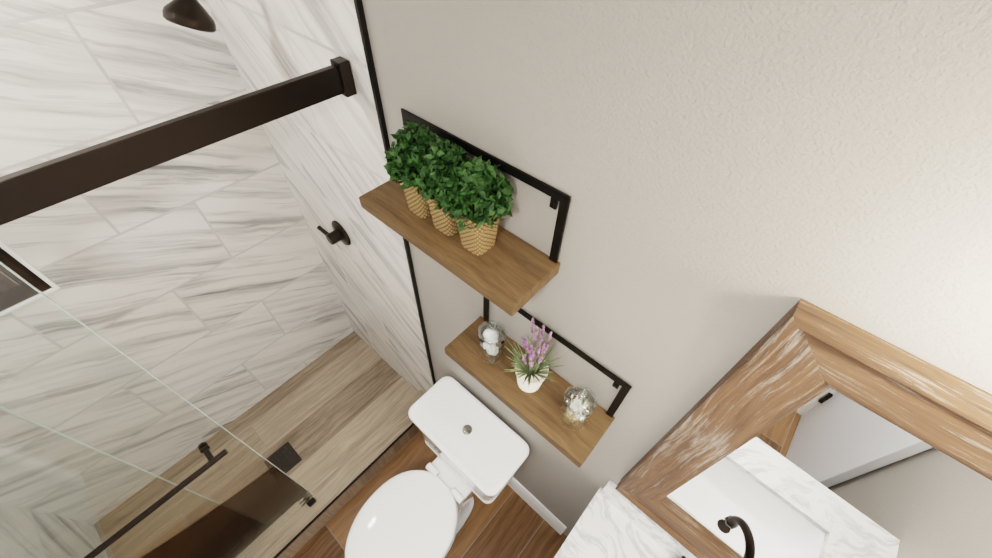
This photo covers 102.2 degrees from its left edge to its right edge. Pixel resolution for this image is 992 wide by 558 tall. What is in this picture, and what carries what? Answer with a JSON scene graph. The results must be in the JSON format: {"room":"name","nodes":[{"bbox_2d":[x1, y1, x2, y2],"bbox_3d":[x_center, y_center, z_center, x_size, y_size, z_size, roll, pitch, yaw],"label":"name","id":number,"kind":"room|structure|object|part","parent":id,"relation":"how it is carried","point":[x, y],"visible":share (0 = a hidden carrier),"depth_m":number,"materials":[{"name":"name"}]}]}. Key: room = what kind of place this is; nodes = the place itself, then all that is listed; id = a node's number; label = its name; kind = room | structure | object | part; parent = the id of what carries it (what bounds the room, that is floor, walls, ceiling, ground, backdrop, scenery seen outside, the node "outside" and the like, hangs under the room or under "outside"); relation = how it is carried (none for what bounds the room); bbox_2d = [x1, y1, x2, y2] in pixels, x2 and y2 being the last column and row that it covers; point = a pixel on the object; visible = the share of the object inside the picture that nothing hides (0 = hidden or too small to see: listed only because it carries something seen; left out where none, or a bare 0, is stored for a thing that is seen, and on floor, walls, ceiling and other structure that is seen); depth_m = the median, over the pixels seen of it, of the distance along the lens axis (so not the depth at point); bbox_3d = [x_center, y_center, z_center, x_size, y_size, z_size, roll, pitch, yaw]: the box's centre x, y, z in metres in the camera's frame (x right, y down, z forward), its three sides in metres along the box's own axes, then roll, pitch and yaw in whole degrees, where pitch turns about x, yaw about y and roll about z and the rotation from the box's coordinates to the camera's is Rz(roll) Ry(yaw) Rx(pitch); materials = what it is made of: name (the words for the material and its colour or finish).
{"room":"bathroom","nodes":[
{"label":"bathroom","id":0,"kind":"room"},
{"bbox_2d":[0,500,107,557],"bbox_3d":[-1.630,0.651,0.820,0.800,2.452,0.120,35,57,24],"label":"shower wall tile","id":1,"kind":"structure","parent":0,"point":[61,538],"depth_m":1.60,"materials":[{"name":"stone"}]},
{"bbox_2d":[0,0,351,523],"bbox_3d":[-1.446,-0.035,1.410,0.120,2.452,1.720,35,57,24],"label":"shower wall tile","id":2,"kind":"structure","parent":0,"point":[224,282],"depth_m":1.50,"materials":[{"name":"tile"}]},
{"bbox_2d":[0,247,51,310],"bbox_3d":[-1.560,-0.056,1.139,0.090,0.375,0.220,35,57,24],"label":"lining","id":3,"kind":"object","parent":2,"relation":"attached to","point":[22,271],"visible":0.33,"depth_m":1.29,"materials":[{"name":"brown tile"}]},
{"bbox_2d":[0,241,59,316],"bbox_3d":[-1.526,-0.032,1.120,0.010,0.399,0.244,35,57,24],"label":"trim","id":4,"kind":"structure","parent":2,"relation":"attached to","point":[25,263],"depth_m":1.26,"materials":[{"name":"white"}]},
{"bbox_2d":[291,430,566,557],"bbox_3d":[-0.499,1.470,1.841,2.742,0.100,1.720,35,57,24],"label":"floor","id":5,"kind":"structure","parent":0,"point":[508,522],"depth_m":1.99,"materials":[{"name":"brown wood"}]},
{"bbox_2d":[94,331,424,557],"bbox_3d":[-1.133,0.948,2.097,0.800,0.151,1.480,35,57,24],"label":"shower floor","id":6,"kind":"structure","parent":5,"relation":"on","point":[336,417],"depth_m":2.18,"materials":[{"name":"brown wood"}]},
{"bbox_2d":[0,56,356,557],"bbox_3d":[-0.850,0.473,1.190,0.092,1.861,1.476,35,57,24],"label":"shower door","id":7,"kind":"structure","parent":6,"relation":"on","point":[246,519],"depth_m":0.91,"materials":[{"name":"clear glass"}]},
{"bbox_2d":[265,442,301,472],"bbox_3d":[-1.129,0.961,2.120,0.140,0.004,0.140,35,57,24],"label":"floor drain","id":8,"kind":"object","parent":6,"relation":"attached to","point":[285,458],"visible":0.69,"depth_m":2.12,"materials":[{"name":"grey metal"}]},
{"bbox_2d":[273,423,413,557],"bbox_3d":[-0.832,1.110,1.879,0.008,0.014,1.476,35,57,24],"label":"trim","id":9,"kind":"structure","parent":5,"relation":"on","point":[338,496],"depth_m":1.93,"materials":[{"name":"black metal"}]},
{"bbox_2d":[345,376,528,557],"bbox_3d":[-0.284,0.964,1.708,0.468,0.769,0.729,35,57,24],"label":"toilet","id":10,"kind":"object","parent":5,"relation":"on","point":[478,448],"visible":1,"depth_m":1.57,"materials":[{"name":"white ceramic"}]},
{"bbox_3d":[-0.373,0.991,1.580,0.378,0.030,0.454,35,57,24],"label":"lid","id":11,"kind":"part","parent":10,"relation":"part of","materials":[{"name":"white ceramic"}]},
{"bbox_3d":[-0.111,0.597,1.560,0.468,0.054,0.236,35,57,24],"label":"tank lid","id":12,"kind":"part","parent":10,"relation":"part of","materials":[{"name":"white ceramic"}]},
{"bbox_3d":[-0.116,0.702,1.685,0.424,0.272,0.205,35,57,24],"label":"tank","id":13,"kind":"part","parent":10,"relation":"part of","materials":[{"name":"white ceramic"}]},
{"bbox_2d":[554,480,696,557],"bbox_3d":[0.419,1.247,1.292,0.842,1.076,0.559,35,57,24],"label":"bathroom vanity","id":14,"kind":"object","parent":5,"relation":"on","point":[612,522],"visible":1,"depth_m":1.22,"materials":[{"name":"white stone"}]},
{"bbox_2d":[666,554,696,557],"bbox_3d":[0.579,0.872,1.040,0.280,0.199,0.151,35,57,24],"label":"sink","id":15,"kind":"object","parent":14,"relation":"on","point":[667,555],"depth_m":1.16,"materials":[{"name":"white ceramic"}]},
{"bbox_2d":[362,0,991,535],"bbox_3d":[0.426,0.446,1.069,1.783,2.452,0.120,35,57,24],"label":"wall","id":16,"kind":"structure","parent":0,"point":[736,180],"depth_m":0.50,"materials":[{"name":"beige paint"}]},
{"bbox_2d":[204,0,432,392],"bbox_3d":[-0.556,-0.234,1.611,0.839,2.452,0.120,35,57,24],"label":"shower wall tile","id":17,"kind":"structure","parent":16,"relation":"attached to","point":[329,153],"depth_m":1.33,"materials":[{"name":"tile"}]},
{"bbox_2d":[162,0,215,32],"bbox_3d":[-0.673,-0.690,0.911,0.100,0.212,0.221,35,57,24],"label":"shower head","id":18,"kind":"object","parent":17,"relation":"attached to","point":[193,14],"visible":1,"depth_m":0.90},
{"bbox_2d":[317,220,350,244],"bbox_3d":[-0.666,-0.182,1.634,0.153,0.116,0.060,35,57,24],"label":"shower valve","id":19,"kind":"object","parent":17,"relation":"attached to","point":[338,233],"visible":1,"depth_m":1.61,"materials":[{"name":"black metal"}]},
{"bbox_2d":[354,0,435,384],"bbox_3d":[-0.285,0.021,1.404,0.010,2.452,0.012,35,57,24],"label":"trim","id":20,"kind":"structure","parent":16,"relation":"attached to","point":[360,13],"depth_m":0.92,"materials":[{"name":"black metal"}]},
{"bbox_2d":[359,108,570,315],"bbox_3d":[-0.091,-0.167,0.792,0.463,0.246,0.150,35,57,24],"label":"shelf","id":21,"kind":"object","parent":16,"relation":"attached to","point":[446,205],"visible":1,"depth_m":0.77,"materials":[{"name":"brown wood"}]},
{"bbox_2d":[508,477,566,534],"bbox_3d":[0.006,0.994,2.104,0.853,0.142,0.016,35,57,24],"label":"baseboard","id":22,"kind":"structure","parent":16,"relation":"attached to","point":[539,508],"depth_m":1.98,"materials":[{"name":"white wood"}]},
{"bbox_2d":[444,296,631,467],"bbox_3d":[0.084,0.203,0.989,0.460,0.263,0.178,35,57,24],"label":"shelf","id":23,"kind":"object","parent":16,"relation":"attached to","point":[535,392],"visible":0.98,"depth_m":1.00,"materials":[{"name":"brown wood"}]},
{"bbox_2d":[514,353,548,392],"bbox_3d":[0.087,0.247,1.024,0.084,0.082,0.084,35,57,24],"label":"pot","id":24,"kind":"object","parent":23,"relation":"on","point":[534,387],"depth_m":1.00,"materials":[{"name":"beige ceramic"}]},
{"bbox_2d":[615,298,991,557],"bbox_3d":[0.643,0.507,0.687,0.732,0.871,0.038,35,57,24],"label":"mirror","id":25,"kind":"object","parent":16,"relation":"attached to","point":[801,428],"visible":1,"depth_m":0.60,"materials":[{"name":"brown wood"}]},
{"label":"glass","id":26,"kind":"part","parent":25,"relation":"part of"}
]}

